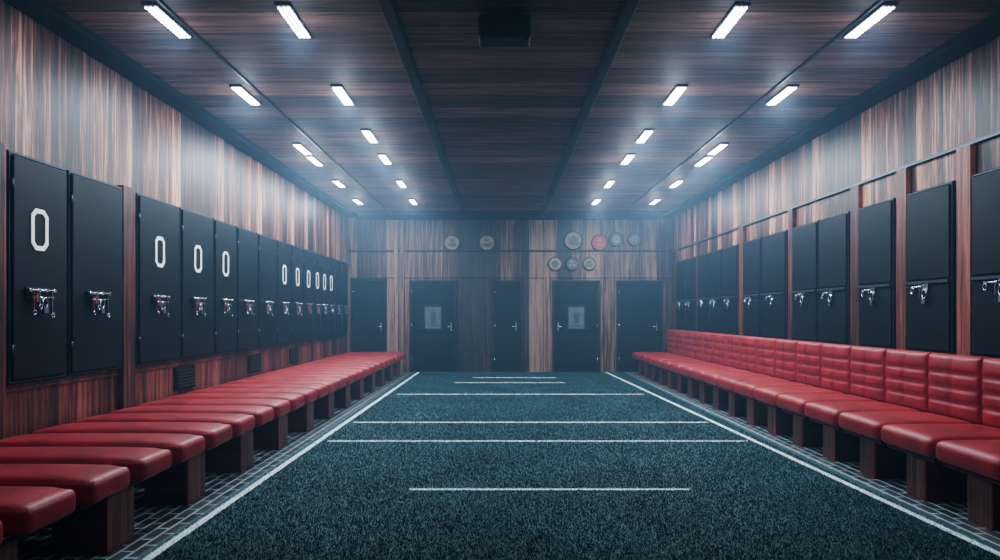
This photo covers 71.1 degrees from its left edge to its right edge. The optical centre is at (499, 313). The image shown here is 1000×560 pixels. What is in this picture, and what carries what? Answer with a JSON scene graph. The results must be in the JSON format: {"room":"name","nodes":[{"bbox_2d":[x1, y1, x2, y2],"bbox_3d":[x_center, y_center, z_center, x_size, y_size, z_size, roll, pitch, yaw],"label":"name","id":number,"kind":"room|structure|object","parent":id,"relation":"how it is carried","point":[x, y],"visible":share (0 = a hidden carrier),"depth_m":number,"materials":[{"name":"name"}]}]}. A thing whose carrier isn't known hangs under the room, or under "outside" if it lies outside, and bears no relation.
{"room":"changing room","nodes":[
{"label":"changing room","id":0,"kind":"room"},
{"bbox_2d":[0,0,346,437],"bbox_3d":[-3.740,-0.490,7.830,0.200,3.740,17.660,0,0,0],"label":"wall","id":1,"kind":"structure","parent":0,"point":[61,106],"depth_m":6.86,"materials":[{"name":"brown wood"}]},
{"bbox_2d":[0,143,5,438],"bbox_3d":[-3.610,-0.075,4.970,0.060,2.310,0.220,0,0,0],"label":"trim","id":2,"kind":"structure","parent":1,"relation":"attached to","point":[2,146],"depth_m":5.04,"materials":[{"name":"red wood"}]},
{"bbox_2d":[6,150,66,384],"bbox_3d":[-3.575,-0.340,5.445,0.127,1.720,0.680,0,0,0],"label":"locker","id":3,"kind":"object","parent":1,"relation":"attached to","point":[36,190],"visible":0.99,"depth_m":5.36,"materials":[{"name":"metal"}]},
{"bbox_2d":[65,170,121,376],"bbox_3d":[-3.575,-0.340,6.225,0.127,1.720,0.820,0,0,0],"label":"locker","id":4,"kind":"object","parent":1,"relation":"attached to","point":[94,206],"visible":0.99,"depth_m":6.14,"materials":[{"name":"metal"}]},
{"bbox_2d":[118,185,134,409],"bbox_3d":[-3.610,-0.075,6.770,0.060,2.310,0.220,0,0,0],"label":"trim","id":5,"kind":"structure","parent":1,"relation":"attached to","point":[126,378],"depth_m":6.75,"materials":[{"name":"red wood"}]},
{"bbox_2d":[135,192,179,366],"bbox_3d":[-3.575,-0.340,7.360,0.127,1.720,0.910,0,0,0],"label":"locker","id":6,"kind":"object","parent":1,"relation":"attached to","point":[157,222],"visible":0.99,"depth_m":7.24,"materials":[{"name":"metal"}]},
{"bbox_2d":[6,337,347,392],"bbox_3d":[-3.630,0.568,7.830,0.020,0.025,17.660,0,0,0],"label":"trim rail","id":7,"kind":"object","parent":1,"relation":"attached to","point":[215,358],"visible":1,"depth_m":7.10,"materials":[{"name":"red wood"}]},
{"bbox_2d":[3,0,356,217],"bbox_3d":[-3.520,-2.325,7.830,0.240,0.070,17.660,0,0,0],"label":"crown molding","id":8,"kind":"structure","parent":1,"relation":"attached to","point":[43,12],"depth_m":6.92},
{"bbox_2d":[174,365,194,390],"bbox_3d":[-3.619,0.730,8.050,0.042,0.260,0.500,0,0,0],"label":"air vent","id":9,"kind":"object","parent":1,"relation":"in","point":[184,376],"visible":1,"depth_m":8.00,"materials":[{"name":"metal"}]},
{"bbox_2d":[179,207,212,359],"bbox_3d":[-3.575,-0.340,8.285,0.127,1.720,0.880,0,0,0],"label":"locker","id":10,"kind":"object","parent":1,"relation":"attached to","point":[196,229],"visible":0.99,"depth_m":8.19,"materials":[{"name":"metal"}]},
{"bbox_2d":[212,218,235,355],"bbox_3d":[-3.575,-0.340,9.120,0.127,1.720,0.730,0,0,0],"label":"locker","id":11,"kind":"object","parent":1,"relation":"attached to","point":[224,234],"visible":0.99,"depth_m":9.04,"materials":[{"name":"metal"}]},
{"bbox_2d":[236,226,256,351],"bbox_3d":[-3.575,-0.340,9.915,0.127,1.720,0.800,0,0,0],"label":"locker","id":12,"kind":"object","parent":1,"relation":"attached to","point":[246,240],"visible":0.98,"depth_m":9.83,"materials":[{"name":"metal"}]},
{"bbox_2d":[248,354,261,373],"bbox_3d":[-3.619,0.730,10.350,0.042,0.260,0.500,0,0,0],"label":"air vent","id":13,"kind":"object","parent":1,"relation":"in","point":[254,361],"visible":1,"depth_m":10.29,"materials":[{"name":"metal"}]},
{"bbox_2d":[257,233,275,348],"bbox_3d":[-3.575,-0.340,10.765,0.127,1.720,0.840,0,0,0],"label":"locker","id":14,"kind":"object","parent":1,"relation":"attached to","point":[266,246],"visible":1,"depth_m":10.68,"materials":[{"name":"metal"}]},
{"bbox_2d":[276,239,290,345],"bbox_3d":[-3.575,-0.340,11.600,0.127,1.720,0.770,0,0,0],"label":"locker","id":15,"kind":"object","parent":1,"relation":"attached to","point":[283,249],"visible":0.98,"depth_m":11.50,"materials":[{"name":"metal"}]},
{"bbox_2d":[291,244,302,343],"bbox_3d":[-3.575,-0.340,12.350,0.127,1.720,0.670,0,0,0],"label":"locker","id":16,"kind":"object","parent":1,"relation":"attached to","point":[296,252],"visible":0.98,"depth_m":12.26,"materials":[{"name":"metal"}]},
{"bbox_2d":[302,248,312,342],"bbox_3d":[-3.575,-0.340,13.050,0.127,1.720,0.670,0,0,0],"label":"locker","id":17,"kind":"object","parent":1,"relation":"attached to","point":[307,254],"visible":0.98,"depth_m":12.96,"materials":[{"name":"metal"}]},
{"bbox_2d":[312,251,320,340],"bbox_3d":[-3.575,-0.340,13.685,0.127,1.720,0.540,0,0,0],"label":"locker","id":18,"kind":"object","parent":1,"relation":"attached to","point":[316,256],"visible":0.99,"depth_m":13.59,"materials":[{"name":"metal"}]},
{"bbox_2d":[320,254,327,339],"bbox_3d":[-3.575,-0.340,14.240,0.127,1.720,0.510,0,0,0],"label":"locker","id":19,"kind":"object","parent":1,"relation":"attached to","point":[324,260],"visible":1,"depth_m":14.21,"materials":[{"name":"metal"}]},
{"bbox_2d":[327,256,334,338],"bbox_3d":[-3.575,-0.340,14.805,0.127,1.720,0.560,0,0,0],"label":"locker","id":20,"kind":"object","parent":1,"relation":"attached to","point":[331,305],"visible":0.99,"depth_m":14.72,"materials":[{"name":"metal"}]},
{"bbox_2d":[333,258,341,337],"bbox_3d":[-3.575,-0.340,15.455,0.127,1.720,0.680,0,0,0],"label":"locker","id":21,"kind":"object","parent":1,"relation":"attached to","point":[337,263],"visible":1,"depth_m":15.35,"materials":[{"name":"metal"}]},
{"bbox_2d":[341,261,347,336],"bbox_3d":[-3.575,-0.340,16.110,0.127,1.720,0.570,0,0,0],"label":"locker","id":22,"kind":"object","parent":1,"relation":"attached to","point":[344,264],"visible":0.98,"depth_m":16.04,"materials":[{"name":"metal"}]},
{"bbox_2d":[478,13,530,46],"bbox_3d":[0.035,-2.252,5.542,0.410,0.215,0.276,0,0,0],"label":"ceiling projector","id":23,"kind":"object","parent":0,"point":[494,29],"depth_m":5.45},
{"bbox_2d":[18,372,999,559],"bbox_3d":[0.240,1.455,7.830,8.160,0.150,18.060,0,0,0],"label":"floor","id":24,"kind":"structure","parent":0,"point":[153,524],"depth_m":5.35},
{"bbox_2d":[0,486,75,559],"bbox_3d":[-2.850,1.120,3.120,1.400,0.520,0.920,0,0,0],"label":"bench","id":25,"kind":"object","parent":24,"relation":"on","point":[24,510],"visible":1,"depth_m":3.28,"materials":[{"name":"red leather"}]},
{"bbox_2d":[0,447,171,553],"bbox_3d":[-2.850,1.120,4.160,1.400,0.520,0.920,0,0,0],"label":"bench","id":26,"kind":"object","parent":24,"relation":"on","point":[103,480],"visible":0.92,"depth_m":4.01,"materials":[{"name":"red leather"}]},
{"bbox_2d":[0,422,231,504],"bbox_3d":[-2.850,1.120,5.200,1.400,0.520,0.920,0,0,0],"label":"bench","id":27,"kind":"object","parent":24,"relation":"on","point":[183,483],"visible":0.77,"depth_m":5.05,"materials":[{"name":"red leather"}]},
{"bbox_2d":[74,405,273,471],"bbox_3d":[-2.850,1.120,6.240,1.400,0.520,0.920,0,0,0],"label":"bench","id":28,"kind":"object","parent":24,"relation":"on","point":[236,454],"visible":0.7,"depth_m":6.09,"materials":[{"name":"red leather"}]},
{"bbox_2d":[139,393,304,448],"bbox_3d":[-2.850,1.120,7.280,1.400,0.520,0.920,0,0,0],"label":"bench","id":29,"kind":"object","parent":24,"relation":"on","point":[273,434],"visible":0.55,"depth_m":7.13,"materials":[{"name":"red leather"}]},
{"bbox_2d":[186,383,327,431],"bbox_3d":[-2.850,1.120,8.320,1.400,0.520,0.920,0,0,0],"label":"bench","id":30,"kind":"object","parent":24,"relation":"on","point":[301,419],"visible":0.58,"depth_m":8.17,"materials":[{"name":"red leather"}]},
{"bbox_2d":[224,376,345,418],"bbox_3d":[-2.850,1.120,9.360,1.400,0.520,0.920,0,0,0],"label":"bench","id":31,"kind":"object","parent":24,"relation":"on","point":[323,406],"visible":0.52,"depth_m":9.21,"materials":[{"name":"red leather"}]},
{"bbox_2d":[252,370,360,407],"bbox_3d":[-2.850,1.120,10.400,1.400,0.520,0.920,0,0,0],"label":"bench","id":32,"kind":"object","parent":24,"relation":"on","point":[342,397],"visible":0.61,"depth_m":10.25,"materials":[{"name":"red leather"}]},
{"bbox_2d":[276,365,372,399],"bbox_3d":[-2.850,1.120,11.440,1.400,0.520,0.920,0,0,0],"label":"bench","id":33,"kind":"object","parent":24,"relation":"on","point":[357,388],"visible":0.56,"depth_m":11.29,"materials":[{"name":"red leather"}]},
{"bbox_2d":[295,361,382,391],"bbox_3d":[-2.850,1.120,12.480,1.400,0.520,0.920,0,0,0],"label":"bench","id":34,"kind":"object","parent":24,"relation":"on","point":[369,381],"visible":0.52,"depth_m":12.33,"materials":[{"name":"red leather"}]},
{"bbox_2d":[311,357,391,385],"bbox_3d":[-2.850,1.120,13.520,1.400,0.520,0.920,0,0,0],"label":"bench","id":35,"kind":"object","parent":24,"relation":"on","point":[379,375],"visible":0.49,"depth_m":13.37,"materials":[{"name":"red leather"}]},
{"bbox_2d":[327,354,399,380],"bbox_3d":[-2.850,1.120,14.560,1.400,0.520,0.920,0,0,0],"label":"bench","id":36,"kind":"object","parent":24,"relation":"on","point":[395,358],"visible":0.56,"depth_m":14.41,"materials":[{"name":"red leather"}]},
{"bbox_2d":[339,352,405,375],"bbox_3d":[-2.850,1.120,15.600,1.400,0.520,0.920,0,0,0],"label":"bench","id":37,"kind":"object","parent":24,"relation":"on","point":[396,366],"visible":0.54,"depth_m":15.45,"materials":[{"name":"red leather"}]},
{"bbox_2d":[136,372,999,559],"bbox_3d":[0.445,1.374,7.920,4.950,0.012,17.240,0,0,0],"label":"carpet","id":38,"kind":"object","parent":24,"relation":"on","point":[864,487],"visible":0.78,"depth_m":5.13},
{"bbox_2d":[140,372,999,559],"bbox_3d":[0.431,1.359,9.646,4.901,0.018,13.337,0,0,0],"label":"grass blades","id":39,"kind":"object","parent":38,"relation":"on","point":[623,375],"visible":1,"depth_m":5.60,"materials":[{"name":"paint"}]},
{"bbox_2d":[142,372,999,559],"bbox_3d":[0.492,1.365,7.905,5.010,0.001,17.010,0,0,0],"label":"boundary line","id":40,"kind":"object","parent":38,"relation":"on","point":[345,422],"visible":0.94,"depth_m":6.19,"materials":[{"name":"paint"}]},
{"bbox_2d":[632,329,675,375],"bbox_3d":[3.535,0.865,15.773,1.010,1.030,0.685,0,0,0],"label":"upholstered bench","id":41,"kind":"object","parent":24,"relation":"on","point":[671,342],"visible":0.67,"depth_m":15.65,"materials":[{"name":"red leather"}]},
{"bbox_2d":[638,330,686,378],"bbox_3d":[3.535,0.865,15.072,1.010,1.030,0.685,0,0,0],"label":"upholstered bench","id":42,"kind":"object","parent":24,"relation":"on","point":[679,337],"visible":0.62,"depth_m":14.95,"materials":[{"name":"red leather"}]},
{"bbox_2d":[645,331,697,381],"bbox_3d":[3.535,0.865,14.373,1.010,1.030,0.685,0,0,0],"label":"upholstered bench","id":43,"kind":"object","parent":24,"relation":"on","point":[688,335],"visible":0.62,"depth_m":14.25,"materials":[{"name":"red leather"}]},
{"bbox_2d":[652,332,704,384],"bbox_3d":[3.535,0.865,13.672,1.010,1.030,0.685,0,0,0],"label":"upholstered bench","id":44,"kind":"object","parent":24,"relation":"on","point":[697,336],"visible":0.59,"depth_m":13.55,"materials":[{"name":"red leather"}]},
{"bbox_2d":[660,332,715,388],"bbox_3d":[3.535,0.865,12.973,1.010,1.030,0.685,0,0,0],"label":"upholstered bench","id":45,"kind":"object","parent":24,"relation":"on","point":[708,338],"visible":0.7,"depth_m":12.86,"materials":[{"name":"red leather"}]},
{"bbox_2d":[669,333,731,392],"bbox_3d":[3.535,0.865,12.273,1.010,1.030,0.685,0,0,0],"label":"upholstered bench","id":46,"kind":"object","parent":24,"relation":"on","point":[720,340],"visible":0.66,"depth_m":12.15,"materials":[{"name":"red leather"}]},
{"bbox_2d":[679,335,743,397],"bbox_3d":[3.535,0.865,11.572,1.010,1.030,0.685,0,0,0],"label":"upholstered bench","id":47,"kind":"object","parent":24,"relation":"on","point":[733,341],"visible":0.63,"depth_m":11.45,"materials":[{"name":"red leather"}]},
{"bbox_2d":[690,336,758,403],"bbox_3d":[3.535,0.865,10.873,1.010,1.030,0.685,0,0,0],"label":"upholstered bench","id":48,"kind":"object","parent":24,"relation":"on","point":[749,347],"visible":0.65,"depth_m":10.75,"materials":[{"name":"red leather"}]},
{"bbox_2d":[703,337,777,409],"bbox_3d":[3.535,0.865,10.172,1.010,1.030,0.685,0,0,0],"label":"upholstered bench","id":49,"kind":"object","parent":24,"relation":"on","point":[766,358],"visible":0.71,"depth_m":10.05,"materials":[{"name":"red leather"}]},
{"bbox_2d":[717,339,800,416],"bbox_3d":[3.535,0.865,9.473,1.010,1.030,0.685,0,0,0],"label":"upholstered bench","id":50,"kind":"object","parent":24,"relation":"on","point":[786,349],"visible":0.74,"depth_m":9.35,"materials":[{"name":"red leather"}]},
{"bbox_2d":[734,341,822,425],"bbox_3d":[3.535,0.865,8.773,1.010,1.030,0.685,0,0,0],"label":"upholstered bench","id":51,"kind":"object","parent":24,"relation":"on","point":[808,357],"visible":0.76,"depth_m":8.65,"materials":[{"name":"red leather"}]},
{"bbox_2d":[754,343,856,434],"bbox_3d":[3.535,0.865,8.072,1.010,1.030,0.685,0,0,0],"label":"upholstered bench","id":52,"kind":"object","parent":24,"relation":"on","point":[836,358],"visible":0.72,"depth_m":7.95,"materials":[{"name":"red leather"}]},
{"bbox_2d":[777,346,890,446],"bbox_3d":[3.535,0.865,7.372,1.010,1.030,0.685,0,0,0],"label":"upholstered bench","id":53,"kind":"object","parent":24,"relation":"on","point":[867,364],"visible":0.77,"depth_m":7.25,"materials":[{"name":"red leather"}]},
{"bbox_2d":[805,349,936,460],"bbox_3d":[3.535,0.865,6.673,1.010,1.030,0.685,0,0,0],"label":"upholstered bench","id":54,"kind":"object","parent":24,"relation":"on","point":[907,383],"visible":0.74,"depth_m":6.55,"materials":[{"name":"red leather"}]},
{"bbox_2d":[839,353,991,478],"bbox_3d":[3.535,0.865,5.973,1.010,1.030,0.685,0,0,0],"label":"upholstered bench","id":55,"kind":"object","parent":24,"relation":"on","point":[955,391],"visible":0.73,"depth_m":5.85,"materials":[{"name":"red leather"}]},
{"bbox_2d":[881,358,999,500],"bbox_3d":[3.535,0.865,5.272,1.010,1.030,0.685,0,0,0],"label":"upholstered bench","id":56,"kind":"object","parent":24,"relation":"on","point":[928,479],"visible":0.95,"depth_m":5.20,"materials":[{"name":"red leather"}]},
{"bbox_2d":[936,440,999,530],"bbox_3d":[3.535,0.865,4.572,1.010,1.030,0.685,0,0,0],"label":"upholstered bench","id":57,"kind":"object","parent":24,"relation":"on","point":[979,459],"visible":1,"depth_m":4.54,"materials":[{"name":"red leather"}]},
{"bbox_2d":[347,218,672,371],"bbox_3d":[0.240,-0.490,16.760,8.160,3.740,0.200,0,0,0],"label":"wall","id":58,"kind":"structure","parent":0,"point":[361,234],"depth_m":16.66,"materials":[{"name":"brown wood"}]},
{"bbox_2d":[350,279,386,351],"bbox_3d":[-3.120,0.270,16.605,0.860,2.220,0.106,0,0,0],"label":"door","id":59,"kind":"structure","parent":58,"relation":"in","point":[368,297],"depth_m":16.63,"materials":[{"name":"metal"}]},
{"bbox_2d":[394,220,398,351],"bbox_3d":[-2.460,-0.420,16.620,0.100,3.600,0.080,0,0,0],"label":"pilaster","id":60,"kind":"object","parent":58,"relation":"attached to","point":[396,222],"visible":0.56,"depth_m":16.58,"materials":[{"name":"brown wood"}]},
{"bbox_2d":[400,220,404,371],"bbox_3d":[-2.320,-0.420,16.620,0.100,3.600,0.080,0,0,0],"label":"pilaster","id":61,"kind":"object","parent":58,"relation":"attached to","point":[402,222],"visible":0.99,"depth_m":16.58,"materials":[{"name":"brown wood"}]},
{"bbox_2d":[409,280,456,371],"bbox_3d":[-1.590,0.290,16.605,1.120,2.180,0.106,0,0,0],"label":"door","id":62,"kind":"structure","parent":58,"relation":"in","point":[432,306],"depth_m":16.62,"materials":[{"name":"metal"}]},
{"bbox_2d":[444,235,459,250],"bbox_3d":[-1.140,-1.690,16.616,0.385,0.385,0.063,0,0,0],"label":"round plaque","id":63,"kind":"object","parent":58,"relation":"attached to","point":[451,242],"visible":1,"depth_m":16.60,"materials":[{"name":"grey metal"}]},
{"bbox_2d":[458,278,461,371],"bbox_3d":[-0.950,0.260,16.637,0.080,2.240,0.045,0,0,0],"label":"pilaster","id":64,"kind":"object","parent":58,"relation":"attached to","point":[459,279],"visible":0.86,"depth_m":16.61,"materials":[{"name":"brown wood"}]},
{"bbox_2d":[479,235,494,250],"bbox_3d":[-0.310,-1.690,16.616,0.385,0.385,0.063,0,0,0],"label":"round plaque","id":65,"kind":"object","parent":58,"relation":"attached to","point":[486,242],"visible":1,"depth_m":16.60,"materials":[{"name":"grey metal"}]},
{"bbox_2d":[487,278,489,371],"bbox_3d":[-0.280,0.260,16.637,0.080,2.240,0.045,0,0,0],"label":"pilaster","id":66,"kind":"object","parent":58,"relation":"attached to","point":[488,279],"visible":0.86,"depth_m":16.61,"materials":[{"name":"brown wood"}]},
{"bbox_2d":[492,280,521,371],"bbox_3d":[0.165,0.290,16.605,0.690,2.180,0.106,0,0,0],"label":"door","id":67,"kind":"structure","parent":58,"relation":"in","point":[506,297],"depth_m":16.63,"materials":[{"name":"metal"}]},
{"bbox_2d":[357,214,662,219],"bbox_3d":[0.230,-2.300,16.585,7.220,0.120,0.150,0,0,0],"label":"crown molding","id":68,"kind":"structure","parent":58,"relation":"attached to","point":[359,216],"depth_m":16.51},
{"bbox_2d":[347,250,672,251],"bbox_3d":[0.240,-1.500,16.645,7.760,0.040,0.030,0,0,0],"label":"rail","id":69,"kind":"object","parent":58,"relation":"attached to","point":[347,250],"depth_m":16.63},
{"bbox_2d":[348,276,672,277],"bbox_3d":[0.240,-0.885,16.642,7.760,0.050,0.035,0,0,0],"label":"trim rail","id":70,"kind":"object","parent":58,"relation":"attached to","point":[348,276],"visible":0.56,"depth_m":16.63,"materials":[{"name":"brown wood"}]},
{"bbox_2d":[524,278,527,371],"bbox_3d":[0.620,0.260,16.637,0.080,2.240,0.045,0,0,0],"label":"pilaster","id":71,"kind":"object","parent":58,"relation":"attached to","point":[525,279],"visible":0.86,"depth_m":16.61,"materials":[{"name":"brown wood"}]},
{"bbox_2d":[546,278,549,371],"bbox_3d":[1.140,0.260,16.637,0.080,2.240,0.045,0,0,0],"label":"pilaster","id":72,"kind":"object","parent":58,"relation":"attached to","point":[547,279],"visible":0.86,"depth_m":16.61,"materials":[{"name":"brown wood"}]},
{"bbox_2d":[564,231,582,249],"bbox_3d":[1.740,-1.740,16.617,0.442,0.442,0.062,0,0,0],"label":"round plaque","id":73,"kind":"object","parent":58,"relation":"attached to","point":[573,240],"visible":1,"depth_m":16.60,"materials":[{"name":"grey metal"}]},
{"bbox_2d":[553,280,599,371],"bbox_3d":[1.810,0.290,16.605,1.120,2.180,0.106,0,0,0],"label":"door","id":74,"kind":"structure","parent":58,"relation":"in","point":[575,325],"depth_m":16.62,"materials":[{"name":"metal"}]},
{"bbox_2d":[591,235,607,250],"bbox_3d":[2.360,-1.690,16.616,0.385,0.385,0.063,0,0,0],"label":"round plaque","id":75,"kind":"object","parent":58,"relation":"attached to","point":[599,242],"visible":1,"depth_m":16.60,"materials":[{"name":"red ceramic"}]},
{"bbox_2d":[603,278,606,371],"bbox_3d":[2.500,0.260,16.637,0.080,2.240,0.045,0,0,0],"label":"pilaster","id":76,"kind":"object","parent":58,"relation":"attached to","point":[604,279],"visible":0.86,"depth_m":16.61,"materials":[{"name":"brown wood"}]},
{"bbox_2d":[610,278,613,371],"bbox_3d":[2.660,0.260,16.637,0.080,2.240,0.045,0,0,0],"label":"pilaster","id":77,"kind":"object","parent":58,"relation":"attached to","point":[611,279],"visible":0.86,"depth_m":16.61,"materials":[{"name":"brown wood"}]},
{"bbox_2d":[616,280,661,371],"bbox_3d":[3.310,0.290,16.605,1.080,2.180,0.106,0,0,0],"label":"door","id":78,"kind":"structure","parent":58,"relation":"in","point":[638,305],"depth_m":16.63,"materials":[{"name":"metal"}]},
{"bbox_2d":[47,0,999,214],"bbox_3d":[0.240,-2.435,7.830,8.160,0.150,18.060,0,0,0],"label":"ceiling","id":79,"kind":"structure","parent":0,"point":[505,118],"depth_m":7.01,"materials":[{"name":"brown wood"}]},
{"bbox_2d":[141,3,193,37],"bbox_3d":[-2.660,-2.345,5.620,0.124,0.030,0.640,0,0,0],"label":"ceiling light","id":80,"kind":"object","parent":79,"relation":"attached to","point":[155,9],"depth_m":5.58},
{"bbox_2d":[229,84,261,104],"bbox_3d":[-2.724,-2.345,7.510,0.124,0.030,0.640,0,0,0],"label":"ceiling light","id":81,"kind":"object","parent":79,"relation":"attached to","point":[238,88],"depth_m":7.43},
{"bbox_2d":[155,0,390,213],"bbox_3d":[-2.560,-2.350,7.780,0.024,0.020,17.360,0,0,0],"label":"track","id":82,"kind":"object","parent":79,"relation":"attached to","point":[160,2],"visible":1,"depth_m":7.04,"materials":[{"name":"metal"}]},
{"bbox_2d":[274,3,312,37],"bbox_3d":[-1.650,-2.345,5.620,0.124,0.030,0.640,0,0,0],"label":"ceiling light","id":83,"kind":"object","parent":79,"relation":"attached to","point":[286,10],"depth_m":5.58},
{"bbox_2d":[330,84,354,104],"bbox_3d":[-1.684,-2.345,7.510,0.124,0.030,0.640,0,0,0],"label":"ceiling light","id":84,"kind":"object","parent":79,"relation":"attached to","point":[340,91],"depth_m":7.43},
{"bbox_2d":[378,0,465,215],"bbox_3d":[-0.850,-2.330,7.755,0.100,0.060,17.510,0,0,0],"label":"ceiling beam","id":85,"kind":"structure","parent":79,"relation":"attached to","point":[388,8],"depth_m":6.93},
{"bbox_2d":[539,0,639,215],"bbox_3d":[0.980,-2.330,7.755,0.100,0.060,17.510,0,0,0],"label":"ceiling beam","id":86,"kind":"structure","parent":79,"relation":"attached to","point":[628,8],"depth_m":6.93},
{"bbox_2d":[662,84,687,104],"bbox_3d":[1.874,-2.345,7.510,0.124,0.030,0.640,0,0,0],"label":"ceiling light","id":87,"kind":"object","parent":79,"relation":"attached to","point":[678,89],"depth_m":7.44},
{"bbox_2d":[710,3,750,37],"bbox_3d":[1.840,-2.345,5.620,0.124,0.030,0.640,0,0,0],"label":"ceiling light","id":88,"kind":"object","parent":79,"relation":"attached to","point":[737,10],"depth_m":5.58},
{"bbox_2d":[621,0,884,213],"bbox_3d":[2.860,-2.350,7.780,0.024,0.020,17.360,0,0,0],"label":"track","id":89,"kind":"object","parent":79,"relation":"attached to","point":[878,2],"visible":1,"depth_m":7.03,"materials":[{"name":"metal"}]},
{"bbox_2d":[764,84,798,104],"bbox_3d":[3.017,-2.345,7.510,0.124,0.030,0.640,0,0,0],"label":"ceiling light","id":90,"kind":"object","parent":79,"relation":"attached to","point":[789,88],"depth_m":7.44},
{"bbox_2d":[842,3,898,37],"bbox_3d":[2.960,-2.345,5.620,0.124,0.030,0.640,0,0,0],"label":"ceiling light","id":91,"kind":"object","parent":79,"relation":"attached to","point":[883,9],"depth_m":5.58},
{"bbox_2d":[673,36,999,328],"bbox_3d":[4.220,-0.490,7.830,0.200,3.740,17.660,0,0,0],"label":"wall","id":92,"kind":"structure","parent":0,"point":[958,103],"depth_m":7.76,"materials":[{"name":"brown wood"}]},
{"bbox_2d":[675,259,685,329],"bbox_3d":[4.065,-0.420,15.720,0.106,1.560,0.750,0,0,0],"label":"locker","id":93,"kind":"object","parent":92,"relation":"attached to","point":[680,301],"visible":0.94,"depth_m":15.64,"materials":[{"name":"metal"}]},
{"bbox_2d":[685,256,695,330],"bbox_3d":[4.065,-0.420,14.930,0.106,1.560,0.730,0,0,0],"label":"locker","id":94,"kind":"object","parent":92,"relation":"attached to","point":[690,300],"visible":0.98,"depth_m":14.79,"materials":[{"name":"metal"}]},
{"bbox_2d":[696,252,709,331],"bbox_3d":[4.065,-0.420,13.975,0.106,1.560,0.800,0,0,0],"label":"locker","id":95,"kind":"object","parent":92,"relation":"attached to","point":[703,261],"visible":0.98,"depth_m":13.92,"materials":[{"name":"metal"}]},
{"bbox_2d":[708,248,722,333],"bbox_3d":[4.065,-0.420,13.175,0.106,1.560,0.740,0,0,0],"label":"locker","id":96,"kind":"object","parent":92,"relation":"attached to","point":[715,298],"visible":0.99,"depth_m":13.08,"materials":[{"name":"metal"}]},
{"bbox_2d":[721,244,738,334],"bbox_3d":[4.065,-0.420,12.370,0.106,1.560,0.790,0,0,0],"label":"locker","id":97,"kind":"object","parent":92,"relation":"attached to","point":[730,255],"visible":0.98,"depth_m":12.29,"materials":[{"name":"metal"}]},
{"bbox_2d":[739,226,745,334],"bbox_3d":[4.095,-0.195,11.835,0.050,2.550,0.210,0,0,0],"label":"trim","id":98,"kind":"structure","parent":92,"relation":"attached to","point":[742,230],"depth_m":11.80,"materials":[{"name":"red wood"}]},
{"bbox_2d":[741,237,762,336],"bbox_3d":[4.065,-0.420,11.290,0.106,1.560,0.810,0,0,0],"label":"locker","id":99,"kind":"object","parent":92,"relation":"attached to","point":[752,249],"visible":0.95,"depth_m":11.22,"materials":[{"name":"metal"}]},
{"bbox_2d":[761,229,787,338],"bbox_3d":[4.065,-0.420,10.380,0.106,1.560,0.910,0,0,0],"label":"locker","id":100,"kind":"object","parent":92,"relation":"attached to","point":[774,294],"visible":0.97,"depth_m":10.28,"materials":[{"name":"metal"}]},
{"bbox_2d":[788,209,795,339],"bbox_3d":[4.095,-0.195,9.825,0.050,2.550,0.150,0,0,0],"label":"trim","id":101,"kind":"structure","parent":92,"relation":"attached to","point":[792,212],"depth_m":9.81,"materials":[{"name":"red wood"}]},
{"bbox_2d":[790,220,818,341],"bbox_3d":[4.065,-0.420,9.335,0.106,1.560,0.780,0,0,0],"label":"locker","id":102,"kind":"object","parent":92,"relation":"attached to","point":[805,238],"visible":1,"depth_m":9.27,"materials":[{"name":"metal"}]},
{"bbox_2d":[663,9,999,217],"bbox_3d":[3.990,-2.325,7.830,0.260,0.070,17.660,0,0,0],"label":"crown molding","id":103,"kind":"structure","parent":92,"relation":"attached to","point":[987,29],"depth_m":7.41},
{"bbox_2d":[817,211,849,344],"bbox_3d":[4.065,-0.420,8.540,0.106,1.560,0.750,0,0,0],"label":"locker","id":104,"kind":"object","parent":92,"relation":"attached to","point":[834,231],"visible":0.96,"depth_m":8.47,"materials":[{"name":"metal"}]},
{"bbox_2d":[672,130,999,251],"bbox_3d":[4.105,-1.488,7.830,0.030,0.035,17.660,0,0,0],"label":"trim","id":105,"kind":"structure","parent":92,"relation":"attached to","point":[995,134],"depth_m":7.73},
{"bbox_2d":[850,185,862,345],"bbox_3d":[4.095,-0.195,8.045,0.050,2.550,0.190,0,0,0],"label":"trim","id":106,"kind":"structure","parent":92,"relation":"attached to","point":[856,192],"depth_m":8.04,"materials":[{"name":"red wood"}]},
{"bbox_2d":[857,198,895,348],"bbox_3d":[4.065,-0.420,7.575,0.106,1.560,0.700,0,0,0],"label":"locker","id":107,"kind":"object","parent":92,"relation":"attached to","point":[877,221],"visible":0.99,"depth_m":7.50,"materials":[{"name":"metal"}]},
{"bbox_2d":[896,168,910,349],"bbox_3d":[4.095,-0.195,7.110,0.050,2.550,0.180,0,0,0],"label":"trim","id":108,"kind":"structure","parent":92,"relation":"attached to","point":[903,176],"depth_m":7.09,"materials":[{"name":"red wood"}]},
{"bbox_2d":[904,180,955,353],"bbox_3d":[4.065,-0.420,6.640,0.106,1.560,0.710,0,0,0],"label":"locker","id":109,"kind":"object","parent":92,"relation":"attached to","point":[931,211],"visible":0.98,"depth_m":6.55,"materials":[{"name":"metal"}]},
{"bbox_2d":[956,144,975,355],"bbox_3d":[4.095,-0.195,6.155,0.050,2.550,0.190,0,0,0],"label":"trim","id":110,"kind":"structure","parent":92,"relation":"attached to","point":[966,155],"depth_m":6.13,"materials":[{"name":"red wood"}]},
{"bbox_2d":[969,167,999,357],"bbox_3d":[4.065,-0.420,5.615,0.106,1.560,0.820,0,0,0],"label":"locker","id":111,"kind":"object","parent":92,"relation":"attached to","point":[985,278],"visible":1,"depth_m":5.81,"materials":[{"name":"metal"}]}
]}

